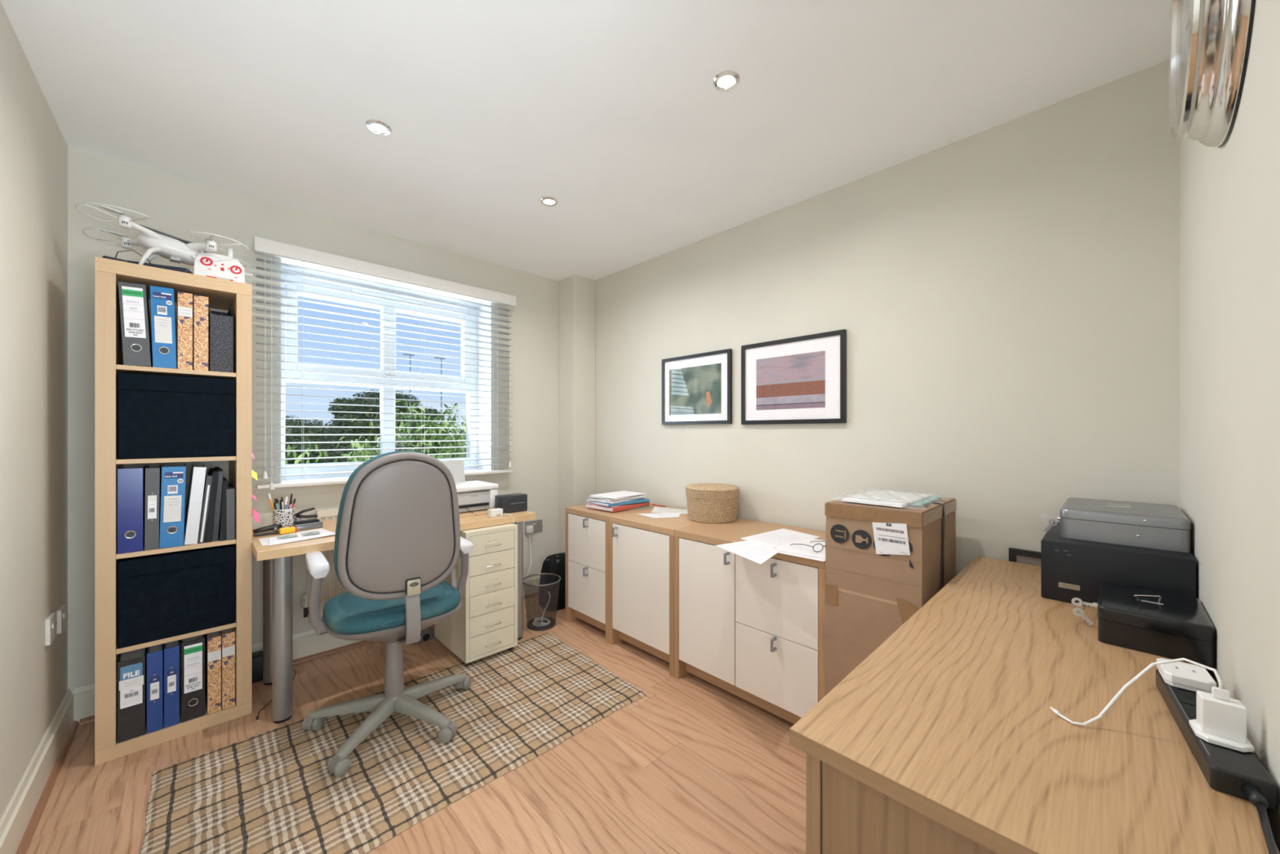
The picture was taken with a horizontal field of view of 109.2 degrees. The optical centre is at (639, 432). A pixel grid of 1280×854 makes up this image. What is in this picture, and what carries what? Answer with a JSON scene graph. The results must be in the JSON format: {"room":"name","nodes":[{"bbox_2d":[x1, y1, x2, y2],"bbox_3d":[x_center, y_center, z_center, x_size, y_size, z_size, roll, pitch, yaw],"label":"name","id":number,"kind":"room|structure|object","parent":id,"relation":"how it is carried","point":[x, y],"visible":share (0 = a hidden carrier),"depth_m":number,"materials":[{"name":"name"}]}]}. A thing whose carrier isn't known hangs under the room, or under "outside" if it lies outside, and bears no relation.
{"room":"home office","nodes":[
{"label":"home office","id":0,"kind":"room"},
{"bbox_2d":[0,0,67,819],"bbox_3d":[-1.380,0.037,0.773,0.120,2.445,3.570,0,0,-44],"label":"wall","id":1,"kind":"structure","parent":0,"point":[33,148],"depth_m":1.46,"materials":[{"name":"paint"}]},
{"bbox_2d":[0,688,74,853],"bbox_3d":[-1.268,1.135,0.757,0.018,0.150,3.150,0,0,-44],"label":"baseboard","id":2,"kind":"structure","parent":1,"relation":"attached to","point":[14,822],"depth_m":1.45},
{"bbox_2d":[15,720,79,853],"bbox_3d":[-1.249,1.201,0.762,0.016,0.018,3.132,0,0,-44],"label":"trim","id":3,"kind":"structure","parent":1,"relation":"attached to","point":[31,828],"depth_m":1.51,"materials":[{"name":"laminate"}]},
{"bbox_2d":[44,612,55,645],"bbox_3d":[-2.123,0.706,1.641,0.015,0.092,0.090,0,0,-44],"label":"wall socket","id":4,"kind":"object","parent":1,"relation":"attached to","point":[50,622],"visible":1,"depth_m":1.61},
{"bbox_2d":[56,604,66,633],"bbox_3d":[-2.247,0.723,1.769,0.015,0.088,0.088,0,0,-44],"label":"wall socket","id":5,"kind":"object","parent":1,"relation":"attached to","point":[61,611],"visible":1,"depth_m":1.74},
{"bbox_2d":[67,146,558,693],"bbox_3d":[-1.535,0.037,2.897,2.608,2.445,0.300,0,0,-44],"label":"wall","id":6,"kind":"structure","parent":0,"point":[175,206],"depth_m":2.32,"materials":[{"name":"paint"}]},
{"bbox_2d":[73,574,540,721],"bbox_3d":[-1.490,1.135,2.719,2.389,0.150,0.018,0,0,-44],"label":"baseboard","id":7,"kind":"structure","parent":6,"relation":"attached to","point":[308,642],"depth_m":2.41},
{"bbox_2d":[79,591,538,724],"bbox_3d":[-1.473,1.201,2.712,2.373,0.018,0.016,0,0,-44],"label":"trim","id":8,"kind":"structure","parent":6,"relation":"attached to","point":[88,719],"depth_m":2.47,"materials":[{"name":"paint"}]},
{"bbox_2d":[301,507,347,625],"bbox_3d":[-1.446,0.719,2.718,0.936,0.606,0.054,0,0,-44],"label":"radiator","id":9,"kind":"object","parent":6,"relation":"attached to","point":[331,587],"visible":0.17,"depth_m":2.46,"materials":[{"name":"metal"}]},
{"bbox_2d":[280,258,491,482],"bbox_3d":[-1.526,-0.327,2.844,1.158,1.176,0.209,0,0,-44],"label":"window frame","id":10,"kind":"structure","parent":6,"relation":"attached to","point":[482,400],"depth_m":3.18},
{"bbox_2d":[280,269,492,488],"bbox_3d":[-1.542,-0.314,2.862,1.158,1.202,0.300,0,0,-44],"label":"window","id":11,"kind":"structure","parent":6,"relation":"in","point":[286,479],"depth_m":2.89,"materials":[{"name":"plastic"}]},
{"bbox_2d":[253,235,515,488],"bbox_3d":[-1.405,-0.338,2.733,1.401,1.236,0.115,0,0,-44],"label":"blind","id":12,"kind":"object","parent":11,"relation":"attached to","point":[272,248],"visible":0.98,"depth_m":2.57,"materials":[{"name":"plastic"}]},
{"bbox_2d":[351,288,424,305],"bbox_3d":[-1.595,-0.863,2.904,0.420,0.018,0.018,0,0,-44],"label":"vent","id":13,"kind":"object","parent":11,"relation":"attached to","point":[356,291],"depth_m":2.89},
{"bbox_2d":[26,595,805,853],"bbox_3d":[-0.336,1.235,1.656,2.848,0.050,3.390,0,0,-44],"label":"floor","id":14,"kind":"structure","parent":0,"point":[691,765],"depth_m":1.60,"materials":[{"name":"laminate"}]},
{"bbox_2d":[94,256,252,765],"bbox_3d":[-1.967,0.285,1.944,0.388,1.850,0.436,0,0,44],"label":"bookcase","id":15,"kind":"object","parent":14,"relation":"on","point":[222,294],"visible":0.69,"depth_m":1.76,"materials":[{"name":"brown wood"}]},
{"bbox_2d":[117,464,146,553],"bbox_3d":[-2.030,0.294,1.821,0.287,0.318,0.065,0,0,44],"label":"binder","id":16,"kind":"object","parent":15,"relation":"on","point":[131,481],"visible":1,"depth_m":1.72,"materials":[{"name":"blue plastic"}]},
{"bbox_2d":[117,647,147,742],"bbox_3d":[-2.028,1.009,1.823,0.287,0.302,0.070,0,0,44],"label":"binder","id":17,"kind":"object","parent":15,"relation":"on","point":[132,664],"visible":0.98,"depth_m":1.73,"materials":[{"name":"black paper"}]},
{"bbox_2d":[118,281,152,367],"bbox_3d":[-2.022,-0.411,1.829,0.287,0.315,0.084,0,0,44],"label":"binder","id":18,"kind":"object","parent":15,"relation":"on","point":[133,297],"visible":0.99,"depth_m":1.73,"materials":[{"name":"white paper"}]},
{"bbox_2d":[144,464,160,550],"bbox_3d":[-1.991,0.295,1.861,0.287,0.316,0.039,0,0,44],"label":"binder","id":19,"kind":"object","parent":15,"relation":"on","point":[153,475],"visible":0.99,"depth_m":1.76,"materials":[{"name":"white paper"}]},
{"bbox_2d":[146,643,164,733],"bbox_3d":[-1.986,1.006,1.866,0.287,0.308,0.043,0,0,44],"label":"binder","id":20,"kind":"object","parent":15,"relation":"on","point":[155,654],"visible":0.98,"depth_m":1.77,"materials":[{"name":"blue paper"}]},
{"bbox_2d":[127,260,193,274],"bbox_3d":[-1.962,-0.658,1.859,0.202,0.036,0.102,0,0,-30],"label":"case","id":21,"kind":"object","parent":15,"relation":"on","point":[166,267],"visible":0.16,"depth_m":1.83,"materials":[{"name":"black plastic"}]},
{"bbox_2d":[75,202,248,266],"bbox_3d":[-1.959,-0.737,1.904,0.465,0.193,0.496,0,0,44],"label":"drone","id":22,"kind":"object","parent":15,"relation":"on","point":[157,243],"visible":0.78,"depth_m":1.85,"materials":[{"name":"white plastic"}]},
{"bbox_2d":[150,285,176,368],"bbox_3d":[-1.970,-0.412,1.883,0.287,0.315,0.064,0,1,44],"label":"binder","id":23,"kind":"object","parent":15,"relation":"on","point":[162,299],"visible":0.99,"depth_m":1.78,"materials":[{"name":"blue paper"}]},
{"bbox_2d":[164,640,179,728],"bbox_3d":[-1.954,1.005,1.899,0.287,0.310,0.042,0,0,44],"label":"binder","id":24,"kind":"object","parent":15,"relation":"on","point":[171,649],"visible":0.99,"depth_m":1.80,"materials":[{"name":"blue paper"}]},
{"bbox_2d":[159,462,186,548],"bbox_3d":[-1.952,0.293,1.901,0.287,0.318,0.067,0,-1,44],"label":"binder","id":25,"kind":"object","parent":15,"relation":"on","point":[173,477],"visible":1,"depth_m":1.80,"materials":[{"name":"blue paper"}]},
{"bbox_2d":[117,543,235,648],"bbox_3d":[-1.963,0.644,1.940,0.371,0.325,0.328,0,0,44],"label":"storage box","id":26,"kind":"object","parent":15,"relation":"on","point":[160,596],"visible":0.88,"depth_m":1.80,"materials":[{"name":"blue fabric"}]},
{"bbox_2d":[117,372,235,459],"bbox_3d":[-1.963,-0.063,1.940,0.371,0.325,0.328,0,0,44],"label":"storage box","id":27,"kind":"object","parent":15,"relation":"on","point":[159,415],"visible":1,"depth_m":1.80,"materials":[{"name":"blue fabric"}]},
{"bbox_2d":[177,291,192,369],"bbox_3d":[-1.928,-0.408,1.926,0.287,0.308,0.042,0,0,44],"label":"binder","id":28,"kind":"object","parent":15,"relation":"on","point":[184,300],"visible":0.98,"depth_m":1.83,"materials":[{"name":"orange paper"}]},
{"bbox_2d":[180,634,204,722],"bbox_3d":[-1.911,1.001,1.943,0.287,0.318,0.069,0,0,44],"label":"binder","id":29,"kind":"object","parent":15,"relation":"on","point":[193,648],"visible":1,"depth_m":1.84,"materials":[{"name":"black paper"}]},
{"bbox_2d":[183,463,206,544],"bbox_3d":[-1.907,0.296,1.948,0.286,0.314,0.064,0,0,44],"label":"binder","id":30,"kind":"object","parent":15,"relation":"on","point":[196,488],"visible":1,"depth_m":1.85,"materials":[{"name":"white paper"}]},
{"bbox_2d":[192,294,208,370],"bbox_3d":[-1.896,-0.406,1.960,0.285,0.305,0.043,0,0,44],"label":"binder","id":31,"kind":"object","parent":15,"relation":"on","point":[200,304],"visible":0.88,"depth_m":1.86,"materials":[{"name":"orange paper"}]},
{"bbox_2d":[197,474,213,542],"bbox_3d":[-1.886,0.315,1.968,0.273,0.276,0.045,0,0,44],"label":"folder","id":32,"kind":"object","parent":15,"relation":"on","point":[207,485],"visible":0.86,"depth_m":1.88,"materials":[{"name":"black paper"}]},
{"bbox_2d":[204,467,218,542],"bbox_3d":[-1.874,0.307,1.983,0.270,0.292,0.042,0,0,44],"label":"folder","id":33,"kind":"object","parent":15,"relation":"on","point":[212,472],"visible":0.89,"depth_m":1.89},
{"bbox_2d":[204,630,221,714],"bbox_3d":[-1.868,1.005,1.988,0.287,0.310,0.042,0,0,44],"label":"binder","id":34,"kind":"object","parent":15,"relation":"on","point":[212,640],"visible":0.98,"depth_m":1.89,"materials":[{"name":"brown paper"}]},
{"bbox_2d":[211,466,223,541],"bbox_3d":[-1.868,0.304,2.004,0.270,0.296,0.036,0,0,44],"label":"folder","id":35,"kind":"object","parent":15,"relation":"on","point":[218,502],"visible":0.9,"depth_m":1.91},
{"bbox_2d":[208,306,233,373],"bbox_3d":[-1.841,-0.404,1.993,0.253,0.300,0.072,0,0,44],"label":"magazine file","id":36,"kind":"object","parent":15,"relation":"on","point":[220,324],"visible":0.75,"depth_m":1.91,"materials":[{"name":"grey fabric"}]},
{"bbox_2d":[193,247,253,283],"bbox_3d":[-1.796,-0.722,1.967,0.187,0.175,0.062,0,0,-42],"label":"controller","id":37,"kind":"object","parent":15,"relation":"on","point":[207,264],"visible":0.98,"depth_m":1.95,"materials":[{"name":"white plastic"}]},
{"bbox_2d":[217,476,228,540],"bbox_3d":[-1.844,0.327,2.006,0.270,0.252,0.029,0,0,44],"label":"folder","id":38,"kind":"object","parent":15,"relation":"on","point":[222,527],"visible":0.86,"depth_m":1.91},
{"bbox_2d":[220,627,235,709],"bbox_3d":[-1.837,1.003,2.019,0.287,0.314,0.041,0,0,44],"label":"binder","id":39,"kind":"object","parent":15,"relation":"on","point":[228,636],"visible":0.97,"depth_m":1.92,"materials":[{"name":"brown paper"}]},
{"bbox_2d":[225,482,235,540],"bbox_3d":[-1.828,0.342,2.019,0.270,0.221,0.027,0,0,44],"label":"folder","id":40,"kind":"object","parent":15,"relation":"on","point":[230,492],"visible":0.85,"depth_m":1.92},
{"bbox_2d":[252,650,262,683],"bbox_3d":[-1.848,1.151,2.272,0.150,0.118,0.086,0,0,-44],"label":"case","id":41,"kind":"object","parent":14,"relation":"on","point":[257,657],"visible":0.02,"depth_m":2.21,"materials":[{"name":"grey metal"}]},
{"bbox_2d":[139,631,646,853],"bbox_3d":[-0.842,1.206,1.871,1.642,0.008,0.887,0,0,-44],"label":"rug","id":42,"kind":"object","parent":14,"relation":"on","point":[273,791],"visible":0.91,"depth_m":1.64,"materials":[{"name":"fabric"}]},
{"bbox_2d":[302,450,473,776],"bbox_3d":[-1.027,0.635,1.929,0.640,1.132,0.641,0,0,-40],"label":"office chair","id":43,"kind":"object","parent":42,"relation":"on","point":[397,538],"visible":1,"depth_m":1.75,"materials":[{"name":"plastic"}]},
{"bbox_2d":[333,450,436,591],"bbox_3d":[-0.937,0.356,1.788,0.437,0.574,0.132,0,0,-40],"label":"chair backrest","id":44,"kind":"object","parent":43,"relation":"on","point":[374,552],"depth_m":1.68,"materials":[{"name":"plastic"}]},
{"bbox_2d":[322,580,460,634],"bbox_3d":[-1.058,0.725,1.960,0.500,0.060,0.462,0,0,-40],"label":"seat cushion","id":45,"kind":"object","parent":43,"relation":"on","point":[345,613],"depth_m":1.82,"materials":[{"name":"fabric"}]},
{"bbox_2d":[434,523,517,665],"bbox_3d":[-0.923,0.856,2.563,0.291,0.692,0.456,0,0,-44],"label":"drawer unit","id":46,"kind":"object","parent":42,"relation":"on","point":[485,624],"visible":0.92,"depth_m":2.41,"materials":[{"name":"beige metal"}]},
{"bbox_2d":[252,507,536,723],"bbox_3d":[-1.266,0.840,2.444,1.255,0.740,0.595,0,0,-44],"label":"desk","id":47,"kind":"object","parent":14,"relation":"on","point":[277,559],"visible":0.58,"depth_m":1.92,"materials":[{"name":"brown wood"}]},
{"bbox_2d":[253,524,282,536],"bbox_3d":[-1.715,0.446,2.097,0.033,0.043,0.105,0,0,41],"label":"stapler","id":48,"kind":"object","parent":47,"relation":"on","point":[274,526],"visible":0.91,"depth_m":2.09,"materials":[{"name":"black plastic"}]},
{"bbox_2d":[271,506,294,531],"bbox_3d":[-1.712,0.416,2.187,0.088,0.106,0.088,0,0,-44],"label":"pot","id":49,"kind":"object","parent":47,"relation":"on","point":[286,517],"visible":0.7,"depth_m":2.16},
{"bbox_2d":[269,528,335,545],"bbox_3d":[-1.540,0.465,2.052,0.203,0.007,0.260,0,0,37],"label":"brochure","id":50,"kind":"object","parent":47,"relation":"on","point":[296,536],"visible":1,"depth_m":2.04,"materials":[{"name":"white paper"}]},
{"bbox_2d":[293,520,323,530],"bbox_3d":[-1.634,0.455,2.235,0.074,0.029,0.115,0,0,40],"label":"metal tin","id":51,"kind":"object","parent":47,"relation":"on","point":[319,524],"visible":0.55,"depth_m":2.21,"materials":[{"name":"silver metal"}]},
{"bbox_2d":[293,507,319,524],"bbox_3d":[-1.641,0.406,2.236,0.045,0.069,0.102,0,0,38],"label":"hole punch","id":52,"kind":"object","parent":51,"relation":"on","point":[298,517],"visible":0.99,"depth_m":2.22,"materials":[{"name":"black metal"}]},
{"bbox_2d":[440,459,498,517],"bbox_3d":[-1.082,0.320,2.667,0.416,0.300,0.352,0,0,-44],"label":"printer","id":53,"kind":"object","parent":47,"relation":"on","point":[479,497],"visible":0.54,"depth_m":2.67,"materials":[{"name":"white plastic"}]},
{"bbox_2d":[459,509,488,517],"bbox_3d":[-1.055,0.464,2.637,0.317,0.012,0.260,0,0,-44],"label":"tray","id":54,"kind":"object","parent":53,"relation":"on","point":[464,513],"depth_m":2.59,"materials":[{"name":"brown wood"}]},
{"bbox_2d":[494,493,527,513],"bbox_3d":[-0.767,0.420,2.713,0.092,0.100,0.167,0,0,45],"label":"equipment case","id":55,"kind":"object","parent":47,"relation":"on","point":[515,502],"visible":0.88,"depth_m":2.68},
{"bbox_2d":[523,573,560,631],"bbox_3d":[-0.620,1.064,2.866,0.241,0.290,0.241,0,0,-40],"label":"waste bin","id":56,"kind":"object","parent":14,"relation":"on","point":[530,625],"visible":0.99,"depth_m":2.82,"materials":[{"name":"metal"}]},
{"bbox_2d":[538,552,565,610],"bbox_3d":[-0.574,1.032,3.189,0.243,0.355,0.211,0,0,-38],"label":"backpack","id":57,"kind":"object","parent":14,"relation":"on","point":[555,563],"visible":0.57,"depth_m":3.11,"materials":[{"name":"plastic"}]},
{"bbox_2d":[565,503,667,643],"bbox_3d":[-0.160,0.845,2.935,0.537,0.730,0.432,0,0,-44],"label":"base cabinet","id":58,"kind":"object","parent":14,"relation":"on","point":[587,529],"visible":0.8,"depth_m":2.76,"materials":[{"name":"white wood"}]},
{"bbox_2d":[622,506,652,511],"bbox_3d":[-0.098,0.477,2.922,0.300,0.004,0.200,0,0,-36],"label":"document folder","id":59,"kind":"object","parent":58,"relation":"on","point":[645,506],"visible":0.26,"depth_m":2.88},
{"bbox_2d":[586,502,649,511],"bbox_3d":[-0.138,0.462,2.916,0.243,0.026,0.337,0,0,43],"label":"document folder","id":60,"kind":"object","parent":59,"relation":"on","point":[630,506],"visible":0.64,"depth_m":2.81,"materials":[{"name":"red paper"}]},
{"bbox_2d":[586,502,630,507],"bbox_3d":[-0.155,0.447,2.924,0.230,0.004,0.310,0,0,38],"label":"document folder","id":61,"kind":"object","parent":60,"relation":"on","point":[586,503],"visible":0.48,"depth_m":2.81,"materials":[{"name":"pink paper"}]},
{"bbox_2d":[586,497,649,506],"bbox_3d":[-0.138,0.436,2.916,0.337,0.016,0.231,0,0,-40],"label":"document folder","id":62,"kind":"object","parent":61,"relation":"on","point":[640,500],"visible":0.6,"depth_m":2.83,"materials":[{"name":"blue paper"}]},
{"bbox_2d":[586,497,644,503],"bbox_3d":[-0.154,0.422,2.914,0.217,0.012,0.307,0,0,41],"label":"magazine","id":63,"kind":"object","parent":62,"relation":"on","point":[591,499],"visible":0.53,"depth_m":2.81,"materials":[{"name":"white paper"}]},
{"bbox_2d":[591,494,646,501],"bbox_3d":[-0.138,0.410,2.917,0.297,0.010,0.207,0,0,-38],"label":"magazine","id":64,"kind":"object","parent":63,"relation":"on","point":[641,495],"visible":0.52,"depth_m":2.84,"materials":[{"name":"white paper"}]},
{"bbox_2d":[589,493,644,499],"bbox_3d":[-0.147,0.401,2.918,0.211,0.008,0.303,0,0,37],"label":"magazine","id":65,"kind":"object","parent":64,"relation":"on","point":[643,494],"visible":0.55,"depth_m":2.81,"materials":[{"name":"white paper"}]},
{"bbox_2d":[590,490,646,498],"bbox_3d":[-0.137,0.395,2.913,0.208,0.004,0.300,0,0,44],"label":"magazine","id":66,"kind":"object","parent":65,"relation":"on","point":[614,495],"visible":1,"depth_m":2.90,"materials":[{"name":"white paper"}]},
{"bbox_2d":[608,506,704,676],"bbox_3d":[0.165,0.845,2.599,0.537,0.730,0.498,0,0,-44],"label":"base cabinet","id":67,"kind":"object","parent":14,"relation":"on","point":[642,548],"visible":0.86,"depth_m":2.43,"materials":[{"name":"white wood"}]},
{"bbox_2d":[685,483,739,523],"bbox_3d":[0.402,0.388,2.537,0.297,0.183,0.298,0,0,-9],"label":"lidded basket","id":68,"kind":"object","parent":67,"relation":"on","point":[707,503],"visible":1,"depth_m":2.42,"materials":[{"name":"wicker"}]},
{"bbox_2d":[674,517,826,724],"bbox_3d":[0.604,0.845,2.145,0.537,0.730,0.761,0,0,-44],"label":"base cabinet","id":69,"kind":"object","parent":14,"relation":"on","point":[753,631],"visible":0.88,"depth_m":1.96,"materials":[{"name":"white wood"}]},
{"bbox_2d":[715,538,779,564],"bbox_3d":[0.477,0.478,1.848,0.225,0.001,0.325,0,0,-23],"label":"paper sheet","id":70,"kind":"object","parent":69,"relation":"on","point":[757,551],"visible":1,"depth_m":1.85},
{"bbox_2d":[739,528,819,547],"bbox_3d":[0.649,0.479,2.077,0.361,0.001,0.228,0,0,-39],"label":"paper sheet","id":71,"kind":"object","parent":69,"relation":"on","point":[780,537],"visible":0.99,"depth_m":2.08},
{"bbox_2d":[776,546,825,561],"bbox_3d":[0.696,0.478,1.859,0.275,0.001,0.223,0,0,-44],"label":"paper sheet","id":72,"kind":"object","parent":69,"relation":"on","point":[780,552],"visible":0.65,"depth_m":1.76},
{"bbox_2d":[773,537,825,558],"bbox_3d":[0.722,0.477,1.893,0.310,0.001,0.220,0,0,-44],"label":"paper sheet","id":73,"kind":"object","parent":72,"relation":"on","point":[802,549],"visible":0.62,"depth_m":1.88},
{"bbox_2d":[824,491,956,696],"bbox_3d":[0.957,0.731,1.724,0.462,0.958,0.324,0,0,-44],"label":"cardboard box","id":74,"kind":"object","parent":14,"relation":"on","point":[884,563],"visible":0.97,"depth_m":1.58,"materials":[{"name":"brown cardboard"}]},
{"bbox_2d":[834,487,946,507],"bbox_3d":[0.936,0.240,1.707,0.370,0.025,0.324,0,0,-44],"label":"papers","id":75,"kind":"object","parent":74,"relation":"on","point":[877,497],"visible":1,"depth_m":1.65,"materials":[{"name":"white paper"}]},
{"bbox_2d":[789,555,1279,853],"bbox_3d":[0.947,0.845,1.081,1.488,0.730,0.508,0,0,-44],"label":"desk","id":76,"kind":"object","parent":14,"relation":"on","point":[947,738],"visible":0.93,"depth_m":0.71,"materials":[{"name":"brown wood"}]},
{"bbox_2d":[1040,521,1196,607],"bbox_3d":[1.410,0.396,1.360,0.402,0.168,0.288,0,0,-44],"label":"printer","id":77,"kind":"object","parent":76,"relation":"on","point":[1071,568],"visible":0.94,"depth_m":1.24,"materials":[{"name":"black plastic"}]},
{"bbox_2d":[1040,497,1191,552],"bbox_3d":[1.436,0.263,1.395,0.338,0.098,0.301,0,0,-44],"label":"box","id":78,"kind":"object","parent":77,"relation":"on","point":[1162,526],"visible":1,"depth_m":1.27,"materials":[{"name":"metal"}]},
{"bbox_2d":[1071,582,1214,667],"bbox_3d":[1.181,0.428,1.087,0.247,0.104,0.217,0,0,-44],"label":"box","id":79,"kind":"object","parent":76,"relation":"on","point":[1162,624],"visible":1,"depth_m":1.01,"materials":[{"name":"black metal"}]},
{"bbox_2d":[1049,657,1254,751],"bbox_3d":[0.796,0.416,0.726,0.213,0.127,0.079,0,0,40],"label":"plug","id":80,"kind":"object","parent":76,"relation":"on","point":[1221,719],"visible":1,"depth_m":0.66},
{"bbox_2d":[1155,669,1278,853],"bbox_3d":[0.801,0.463,0.608,0.056,0.032,0.635,0,0,40],"label":"power strip","id":81,"kind":"object","parent":76,"relation":"on","point":[1237,773],"visible":0.69,"depth_m":0.61,"materials":[{"name":"black plastic"}]},
{"bbox_2d":[1168,684,1196,692],"bbox_3d":[0.971,0.448,0.809,0.046,0.001,0.052,0,0,40],"label":"socket","id":82,"kind":"object","parent":81,"relation":"attached to","point":[1171,686],"depth_m":0.79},
{"bbox_2d":[1171,688,1196,706],"bbox_3d":[0.933,0.448,0.763,0.046,0.001,0.052,0,0,40],"label":"socket","id":83,"kind":"object","parent":81,"relation":"attached to","point":[1180,696],"depth_m":0.77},
{"bbox_2d":[1155,657,1216,693],"bbox_3d":[0.978,0.436,0.816,0.060,0.022,0.076,0,0,40],"label":"plug","id":84,"kind":"object","parent":81,"relation":"attached to","point":[1190,677],"visible":0.94,"depth_m":0.80,"materials":[{"name":"grey"}]},
{"bbox_2d":[1180,703,1196,719],"bbox_3d":[0.894,0.448,0.717,0.046,0.001,0.052,0,0,40],"label":"socket","id":85,"kind":"object","parent":81,"relation":"attached to","point":[1188,711],"depth_m":0.73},
{"bbox_2d":[558,274,595,553],"bbox_3d":[-0.492,0.013,3.550,0.200,2.395,0.210,0,0,-44],"label":"wall pier","id":86,"kind":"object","parent":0,"point":[576,293],"visible":0.65,"depth_m":3.47,"materials":[{"name":"paint"}]},
{"bbox_2d":[0,0,1170,280],"bbox_3d":[-0.399,-1.260,1.721,2.848,0.150,3.570,0,0,-44],"label":"ceiling","id":87,"kind":"structure","parent":0,"point":[613,112],"depth_m":1.61,"materials":[{"name":"paint"}]},
{"bbox_2d":[365,120,391,135],"bbox_3d":[-1.014,-1.182,1.766,0.088,0.006,0.088,0,0,-44],"label":"recessed light","id":88,"kind":"object","parent":87,"relation":"in","point":[376,126],"visible":1,"depth_m":1.76,"materials":[{"name":"silver metal"}]},
{"bbox_2d":[713,70,739,91],"bbox_3d":[0.291,-1.182,1.532,0.088,0.006,0.088,0,0,-44],"label":"recessed light","id":89,"kind":"object","parent":87,"relation":"in","point":[727,80],"visible":1,"depth_m":1.53,"materials":[{"name":"silver metal"}]},
{"bbox_2d":[595,59,1179,575],"bbox_3d":[0.582,0.037,2.669,0.120,2.445,3.570,0,0,-44],"label":"wall","id":90,"kind":"structure","parent":0,"point":[1006,296],"depth_m":1.84,"materials":[{"name":"paint"}]},
{"bbox_2d":[661,348,732,424],"bbox_3d":[0.338,-0.268,2.818,0.022,0.432,0.540,0,0,-44],"label":"framed picture","id":91,"kind":"object","parent":90,"relation":"attached to","point":[696,388],"visible":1,"depth_m":2.80,"materials":[{"name":"black plastic"}]},
{"bbox_2d":[669,363,721,415],"bbox_3d":[0.334,-0.262,2.820,0.001,0.295,0.412,0,0,-44],"label":"print","id":92,"kind":"object","parent":91,"relation":"attached to","point":[695,388],"depth_m":2.81},
{"bbox_2d":[741,328,846,424],"bbox_3d":[0.777,-0.268,2.365,0.022,0.444,0.574,0,0,-44],"label":"framed picture","id":93,"kind":"object","parent":90,"relation":"attached to","point":[799,380],"visible":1,"depth_m":2.33,"materials":[{"name":"black plastic"}]},
{"bbox_2d":[755,402,825,409],"bbox_3d":[0.773,-0.136,2.365,0.001,0.023,0.384,0,0,-44],"label":"print","id":94,"kind":"object","parent":93,"relation":"on","point":[759,406],"depth_m":2.36},
{"bbox_2d":[755,401,825,405],"bbox_3d":[0.773,-0.149,2.365,0.001,0.005,0.384,0,0,-44],"label":"print","id":95,"kind":"object","parent":93,"relation":"on","point":[757,403],"depth_m":2.36},
{"bbox_2d":[755,393,825,404],"bbox_3d":[0.773,-0.171,2.365,0.001,0.039,0.384,0,0,-44],"label":"print","id":96,"kind":"object","parent":93,"relation":"on","point":[767,398],"depth_m":2.36},
{"bbox_2d":[755,377,825,385],"bbox_3d":[0.773,-0.264,2.365,0.001,0.010,0.384,0,0,-44],"label":"print","id":97,"kind":"object","parent":93,"relation":"on","point":[780,381],"depth_m":2.35},
{"bbox_2d":[755,379,825,398],"bbox_3d":[0.773,-0.225,2.365,0.001,0.068,0.384,0,0,-44],"label":"print","id":98,"kind":"object","parent":93,"relation":"on","point":[783,388],"depth_m":2.35,"materials":[{"name":"paper"}]},
{"bbox_2d":[755,350,825,383],"bbox_3d":[0.773,-0.335,2.365,0.001,0.133,0.384,0,0,-44],"label":"print","id":99,"kind":"object","parent":93,"relation":"on","point":[798,366],"depth_m":2.35},
{"bbox_2d":[1008,546,1040,565],"bbox_3d":[1.500,0.613,1.613,0.018,0.355,0.300,0,0,-44],"label":"framed picture","id":100,"kind":"object","parent":90,"relation":"attached to","point":[1017,555],"visible":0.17,"depth_m":1.68,"materials":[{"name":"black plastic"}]},
{"bbox_2d":[1016,555,1040,565],"bbox_3d":[1.502,0.613,1.615,0.006,0.311,0.256,0,0,-44],"label":"print","id":101,"kind":"object","parent":100,"relation":"attached to","point":[1027,559],"depth_m":1.68},
{"bbox_2d":[1179,0,1279,853],"bbox_3d":[0.800,0.037,0.480,2.608,2.445,0.120,0,0,-44],"label":"wall","id":102,"kind":"structure","parent":0,"point":[1229,193],"depth_m":0.76,"materials":[{"name":"paint"}]},
{"bbox_2d":[1168,0,1255,147],"bbox_3d":[1.043,-0.790,0.842,0.504,0.504,0.061,0,0,-44],"label":"wall clock","id":103,"kind":"object","parent":102,"relation":"attached to","point":[1210,40],"visible":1,"depth_m":0.77,"materials":[{"name":"silver metal"}]},
{"label":"outside","id":104,"kind":"structure","parent":0,"visible":0},
{"bbox_3d":[-38.853,3.760,76.202,170.000,0.100,156.400,0,0,-44],"label":"ground","id":105,"kind":"structure","parent":104,"visible":0},
{"bbox_2d":[284,414,331,464],"bbox_3d":[-32.411,0.943,47.110,11.349,5.534,5.200,0,0,-41],"label":"hedge","id":106,"kind":"object","parent":105,"relation":"on","point":[287,422],"visible":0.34,"depth_m":44.80,"materials":[{"name":"green plant"}]},
{"bbox_2d":[284,390,466,464],"bbox_3d":[-3.450,1.528,6.437,2.046,4.367,3.086,0,0,40],"label":"bushes","id":107,"kind":"object","parent":105,"relation":"on","point":[416,431],"visible":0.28,"depth_m":6.67,"materials":[{"name":"green plant"}]},
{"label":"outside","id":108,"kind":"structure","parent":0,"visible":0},
{"bbox_3d":[-16.064,3.700,52.611,170.000,0.020,10.000,0,0,-44],"label":"road","id":109,"kind":"object","parent":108,"visible":0},
{"bbox_2d":[320,389,440,462],"bbox_3d":[-23.961,-0.152,42.796,10.256,7.723,6.482,0,0,-41],"label":"tree","id":110,"kind":"object","parent":109,"relation":"on","point":[369,394],"visible":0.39,"depth_m":39.51,"materials":[{"name":"green plant"}]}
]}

